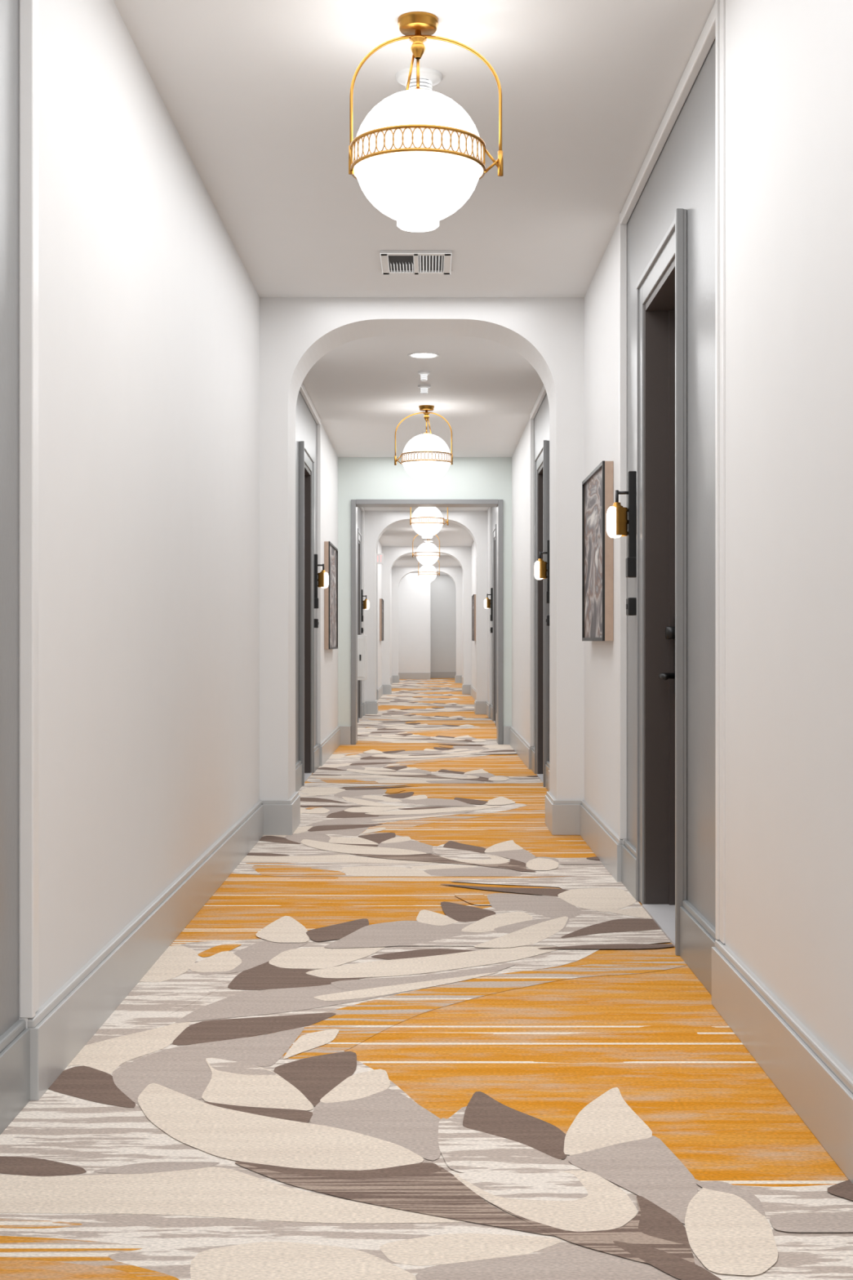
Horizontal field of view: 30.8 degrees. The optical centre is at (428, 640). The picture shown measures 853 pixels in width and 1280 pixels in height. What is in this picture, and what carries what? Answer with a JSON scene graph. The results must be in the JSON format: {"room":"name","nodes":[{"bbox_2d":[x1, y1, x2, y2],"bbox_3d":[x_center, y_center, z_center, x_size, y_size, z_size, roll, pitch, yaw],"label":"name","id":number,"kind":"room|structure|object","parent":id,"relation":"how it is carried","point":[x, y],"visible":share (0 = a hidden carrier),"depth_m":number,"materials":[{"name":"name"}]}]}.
{"room":"hotel corridor","nodes":[
{"label":"hotel corridor","id":0,"kind":"room"},
{"bbox_2d":[0,0,391,1035],"bbox_3d":[-1.032,-0.385,18.300,0.320,2.770,46.600,0,0,0],"label":"wall","id":1,"kind":"structure","parent":0,"point":[148,308],"depth_m":4.46,"materials":[{"name":"white paint"}]},
{"bbox_2d":[0,675,392,1134],"bbox_3d":[-0.874,0.911,18.300,0.052,0.178,46.600,0,0,0],"label":"baseboard","id":2,"kind":"structure","parent":1,"relation":"attached to","point":[32,1059],"depth_m":4.14,"materials":[{"name":"white paint"}]},
{"bbox_2d":[19,0,377,1017],"bbox_3d":[-0.874,-0.474,17.600,0.030,2.589,32.950,0,0,0],"label":"trim","id":3,"kind":"structure","parent":1,"relation":"attached to","point":[28,9],"depth_m":3.37,"materials":[{"name":"white paint"}]},
{"bbox_2d":[298,440,314,786],"bbox_3d":[-0.953,-0.186,11.200,0.198,2.372,1.104,0,0,0],"label":"door","id":4,"kind":"structure","parent":1,"relation":"in","point":[306,462],"depth_m":11.62,"materials":[{"name":"wood"}]},
{"bbox_2d":[314,618,318,627],"bbox_3d":[-0.870,-0.135,12.000,0.038,0.070,0.070,0,0,0],"label":"card reader","id":5,"kind":"object","parent":1,"relation":"attached to","point":[316,620],"visible":0.84,"depth_m":11.96,"materials":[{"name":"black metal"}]},
{"bbox_2d":[314,554,328,608],"bbox_3d":[-0.831,-0.460,12.000,0.118,0.420,0.090,0,0,0],"label":"wall sconce","id":6,"kind":"object","parent":1,"relation":"attached to","point":[322,579],"visible":0.91,"depth_m":11.99,"materials":[{"name":"black metal"}]},
{"bbox_2d":[324,541,337,648],"bbox_3d":[-0.848,-0.380,13.525,0.047,0.902,1.152,0,0,0],"label":"framed artwork","id":7,"kind":"object","parent":1,"relation":"attached to","point":[331,552],"visible":1,"depth_m":13.29,"materials":[{"name":"beige wood"}]},
{"bbox_2d":[357,528,361,722],"bbox_3d":[-0.953,-0.186,19.450,0.198,2.372,1.104,0,0,0],"label":"door","id":8,"kind":"structure","parent":1,"relation":"in","point":[359,535],"depth_m":19.88,"materials":[{"name":"wood"}]},
{"bbox_2d":[357,635,367,679],"bbox_3d":[-0.755,0.170,15.940,0.231,0.460,0.420,0,0,0],"label":"upper cabinet","id":9,"kind":"object","parent":1,"relation":"attached to","point":[362,639],"visible":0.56,"depth_m":15.74,"materials":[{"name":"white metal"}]},
{"bbox_2d":[361,589,369,622],"bbox_3d":[-0.831,-0.460,20.250,0.118,0.420,0.090,0,0,0],"label":"wall sconce","id":10,"kind":"object","parent":1,"relation":"attached to","point":[365,604],"visible":0.88,"depth_m":20.23,"materials":[{"name":"black metal"}]},
{"bbox_2d":[376,553,383,564],"bbox_3d":[-0.765,-1.195,22.619,0.211,0.150,0.042,0,0,0],"label":"exit sign","id":11,"kind":"object","parent":1,"relation":"attached to","point":[380,557],"visible":0.44,"depth_m":22.60,"materials":[{"name":"white"}]},
{"bbox_2d":[379,598,383,640],"bbox_3d":[-0.848,-0.375,28.050,0.047,0.752,0.902,0,0,0],"label":"framed artwork","id":12,"kind":"object","parent":1,"relation":"attached to","point":[381,601],"visible":1,"depth_m":27.60,"materials":[{"name":"beige wood"}]},
{"bbox_2d":[398,671,456,679],"bbox_3d":[0.016,0.915,40.897,0.708,0.170,1.897,0,0,39],"label":"baseboard","id":13,"kind":"structure","parent":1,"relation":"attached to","point":[432,674],"depth_m":40.38,"materials":[{"name":"grey paint"}]},
{"bbox_2d":[113,0,715,574],"bbox_3d":[-0.035,-1.845,18.300,2.315,0.150,47.000,0,0,0],"label":"ceiling","id":14,"kind":"structure","parent":0,"point":[256,93],"depth_m":5.60,"materials":[{"name":"paint"}]},
{"bbox_2d":[380,250,451,274],"bbox_3d":[-0.058,-1.761,7.230,0.325,0.018,0.400,0,0,0],"label":"ceiling air vent","id":15,"kind":"object","parent":14,"relation":"attached to","point":[393,262],"depth_m":7.22,"materials":[{"name":"white metal"}]},
{"bbox_2d":[395,66,442,90],"bbox_3d":[-0.030,-1.739,4.860,0.148,0.062,0.148,0,0,0],"label":"smoke detector","id":16,"kind":"object","parent":14,"relation":"attached to","point":[426,74],"visible":0.52,"depth_m":4.82,"materials":[{"name":"white plastic"}]},
{"bbox_2d":[394,404,453,484],"bbox_3d":[-0.015,-1.474,11.700,0.386,0.591,0.386,0,0,39],"label":"globe pendant light","id":17,"kind":"object","parent":14,"relation":"hanging from","point":[426,457],"visible":1,"depth_m":11.58,"materials":[{"name":"white glass"}]},
{"bbox_2d":[407,351,439,358],"bbox_3d":[-0.030,-1.767,9.600,0.200,0.006,0.200,0,0,0],"label":"recessed light","id":18,"kind":"object","parent":14,"relation":"in","point":[417,354],"visible":1,"depth_m":9.59,"materials":[{"name":"white"}]},
{"bbox_2d":[417,370,430,381],"bbox_3d":[-0.030,-1.739,10.200,0.080,0.062,0.080,0,0,0],"label":"smoke detector","id":19,"kind":"object","parent":14,"relation":"attached to","point":[424,374],"visible":1,"depth_m":10.18,"materials":[{"name":"white plastic"}]},
{"bbox_2d":[417,384,431,394],"bbox_3d":[-0.030,-1.739,10.750,0.090,0.062,0.090,0,0,0],"label":"smoke detector","id":20,"kind":"object","parent":14,"relation":"attached to","point":[424,388],"visible":1,"depth_m":10.73,"materials":[{"name":"white plastic"}]},
{"bbox_2d":[348,11,503,231],"bbox_3d":[-0.030,-1.474,4.420,0.386,0.591,0.386,0,0,41],"label":"globe pendant light","id":21,"kind":"object","parent":14,"relation":"hanging from","point":[418,157],"visible":1,"depth_m":4.30,"materials":[{"name":"white glass"}]},
{"bbox_2d":[412,533,439,566],"bbox_3d":[-0.015,-1.474,24.600,0.386,0.591,0.386,0,0,39],"label":"globe pendant light","id":22,"kind":"object","parent":14,"relation":"hanging from","point":[427,553],"visible":0.9,"depth_m":24.48,"materials":[{"name":"white glass"}]},
{"bbox_2d":[409,506,448,538],"bbox_3d":[-0.015,-1.474,17.800,0.386,0.591,0.386,0,0,41],"label":"globe pendant light","id":23,"kind":"object","parent":14,"relation":"hanging from","point":[426,522],"visible":0.84,"depth_m":17.67,"materials":[{"name":"white glass"}]},
{"bbox_2d":[417,560,439,582],"bbox_3d":[-0.015,-1.474,31.600,0.386,0.591,0.386,0,0,41],"label":"globe pendant light","id":24,"kind":"object","parent":14,"relation":"hanging from","point":[427,574],"visible":0.9,"depth_m":31.48,"materials":[{"name":"white glass"}]},
{"bbox_2d":[259,297,584,799],"bbox_3d":[-0.035,-0.385,8.225,1.775,2.770,0.450,0,0,0],"label":"wall","id":25,"kind":"structure","parent":0,"point":[295,333],"depth_m":8.00,"materials":[{"name":"white paint"}]},
{"bbox_2d":[259,791,582,835],"bbox_3d":[-0.035,0.911,8.225,1.675,0.178,0.498,0,0,0],"label":"baseboard","id":26,"kind":"structure","parent":25,"relation":"attached to","point":[281,817],"depth_m":7.98,"materials":[{"name":"grey paint"}]},
{"bbox_2d":[337,457,511,744],"bbox_3d":[-0.035,-0.385,15.088,1.775,2.770,0.323,0,0,0],"label":"wall","id":27,"kind":"structure","parent":0,"point":[358,477],"depth_m":14.95,"materials":[{"name":"paint"}]},
{"bbox_2d":[351,499,502,744],"bbox_3d":[-0.015,-0.181,15.098,1.465,2.362,0.345,0,0,0],"label":"trim","id":28,"kind":"structure","parent":27,"relation":"attached to","point":[355,504],"depth_m":14.93,"materials":[{"name":"white paint"}]},
{"bbox_2d":[364,511,487,701],"bbox_3d":[-0.035,-0.385,21.325,1.775,2.770,0.450,0,0,0],"label":"wall","id":29,"kind":"structure","parent":0,"point":[375,522],"depth_m":21.10,"materials":[{"name":"white paint"}]},
{"bbox_2d":[365,699,486,714],"bbox_3d":[-0.035,0.911,21.325,1.675,0.178,0.498,0,0,0],"label":"baseboard","id":30,"kind":"structure","parent":29,"relation":"attached to","point":[371,706],"depth_m":21.07,"materials":[{"name":"grey paint"}]},
{"bbox_2d":[382,546,471,684],"bbox_3d":[-0.035,-0.385,29.225,1.775,2.770,0.450,0,0,0],"label":"wall","id":31,"kind":"structure","parent":0,"point":[463,554],"depth_m":29.00,"materials":[{"name":"white paint"}]},
{"bbox_2d":[382,684,471,694],"bbox_3d":[-0.035,0.911,29.225,1.675,0.178,0.498,0,0,0],"label":"baseboard","id":32,"kind":"structure","parent":31,"relation":"attached to","point":[387,689],"depth_m":28.97,"materials":[{"name":"grey paint"}]},
{"bbox_2d":[391,566,462,675],"bbox_3d":[-0.035,-0.385,37.025,1.775,2.770,0.450,0,0,0],"label":"wall","id":33,"kind":"structure","parent":0,"point":[398,573],"depth_m":36.80,"materials":[{"name":"white paint"}]},
{"bbox_2d":[392,675,462,683],"bbox_3d":[-0.035,0.911,37.025,1.675,0.178,0.498,0,0,0],"label":"baseboard","id":34,"kind":"structure","parent":33,"relation":"attached to","point":[395,677],"depth_m":36.78,"materials":[{"name":"grey paint"}]},
{"bbox_2d":[398,573,456,672],"bbox_3d":[-0.035,-0.385,41.090,1.675,2.770,1.420,0,0,0],"label":"wall","id":35,"kind":"structure","parent":0,"point":[427,611],"depth_m":40.40,"materials":[{"name":"white paint"}]},
{"bbox_2d":[169,678,848,1186],"bbox_3d":[-0.035,1.060,18.300,2.315,0.120,47.000,0,0,0],"label":"floor","id":36,"kind":"structure","parent":0,"point":[545,1051],"depth_m":3.97,"materials":[{"name":"orange carpet"}]},
{"bbox_2d":[0,679,852,1279],"bbox_3d":[-0.035,0.997,17.645,1.673,0.003,45.090,0,0,0],"label":"carpet","id":37,"kind":"object","parent":36,"relation":"on","point":[219,1123],"visible":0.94,"depth_m":3.17,"materials":[{"name":"carpet"}]},
{"bbox_2d":[462,0,852,1075],"bbox_3d":[0.963,-0.385,18.300,0.320,2.770,46.600,0,0,0],"label":"wall","id":38,"kind":"structure","parent":0,"point":[789,63],"depth_m":3.72,"materials":[{"name":"white paint"}]},
{"bbox_2d":[471,594,475,640],"bbox_3d":[0.778,-0.390,26.500,0.047,0.782,1.002,0,0,0],"label":"framed artwork","id":39,"kind":"object","parent":38,"relation":"attached to","point":[473,597],"visible":0.91,"depth_m":26.00,"materials":[{"name":"beige wood"}]},
{"bbox_2d":[484,587,493,621],"bbox_3d":[0.762,-0.460,19.650,0.118,0.420,0.090,0,0,0],"label":"wall sconce","id":40,"kind":"object","parent":38,"relation":"attached to","point":[488,603],"visible":0.89,"depth_m":19.63,"materials":[{"name":"black metal"}]},
{"bbox_2d":[492,524,497,725],"bbox_3d":[0.884,-0.186,18.775,0.198,2.372,1.054,0,0,0],"label":"door","id":41,"kind":"structure","parent":38,"relation":"in","point":[495,530],"depth_m":19.17,"materials":[{"name":"wood"}]},
{"bbox_2d":[534,440,548,786],"bbox_3d":[0.884,-0.186,11.130,0.198,2.372,1.064,0,0,0],"label":"door","id":42,"kind":"structure","parent":38,"relation":"in","point":[541,460],"depth_m":11.53,"materials":[{"name":"wood"}]},
{"bbox_2d":[533,540,549,603],"bbox_3d":[0.762,-0.460,10.320,0.118,0.420,0.090,0,0,0],"label":"wall sconce","id":43,"kind":"object","parent":38,"relation":"attached to","point":[541,568],"visible":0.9,"depth_m":10.30,"materials":[{"name":"black metal"}]},
{"bbox_2d":[546,615,549,626],"bbox_3d":[0.801,-0.135,10.320,0.038,0.070,0.070,0,0,0],"label":"card reader","id":44,"kind":"object","parent":38,"relation":"attached to","point":[547,616],"visible":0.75,"depth_m":10.29,"materials":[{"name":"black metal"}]},
{"bbox_2d":[582,460,613,640],"bbox_3d":[0.778,-0.390,7.175,0.047,0.782,0.892,0,0,0],"label":"framed artwork","id":45,"kind":"object","parent":38,"relation":"attached to","point":[597,486],"visible":1,"depth_m":7.06,"materials":[{"name":"beige wood"}]},
{"bbox_2d":[489,0,725,943],"bbox_3d":[0.805,-0.474,18.635,0.030,2.589,28.880,0,0,0],"label":"trim","id":46,"kind":"structure","parent":38,"relation":"attached to","point":[714,27],"depth_m":4.25,"materials":[{"name":"white paint"}]},
{"bbox_2d":[606,471,636,577],"bbox_3d":[0.762,-0.460,6.130,0.118,0.420,0.090,0,0,0],"label":"wall sconce","id":47,"kind":"object","parent":38,"relation":"attached to","point":[621,521],"visible":1,"depth_m":6.12,"materials":[{"name":"black metal"}]},
{"bbox_2d":[626,597,636,615],"bbox_3d":[0.801,-0.135,6.130,0.038,0.070,0.070,0,0,0],"label":"card reader","id":48,"kind":"object","parent":38,"relation":"attached to","point":[631,602],"visible":0.95,"depth_m":6.10,"materials":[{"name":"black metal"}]},
{"bbox_2d":[461,675,852,1183],"bbox_3d":[0.805,0.911,18.300,0.052,0.178,46.600,0,0,0],"label":"baseboard","id":49,"kind":"structure","parent":38,"relation":"attached to","point":[818,1086],"depth_m":3.67,"materials":[{"name":"white paint"}]},
{"bbox_2d":[635,208,687,955],"bbox_3d":[0.884,-0.186,5.440,0.198,2.372,1.044,0,0,0],"label":"door","id":50,"kind":"structure","parent":38,"relation":"in","point":[661,289],"depth_m":5.83,"materials":[{"name":"wood"}]}
]}

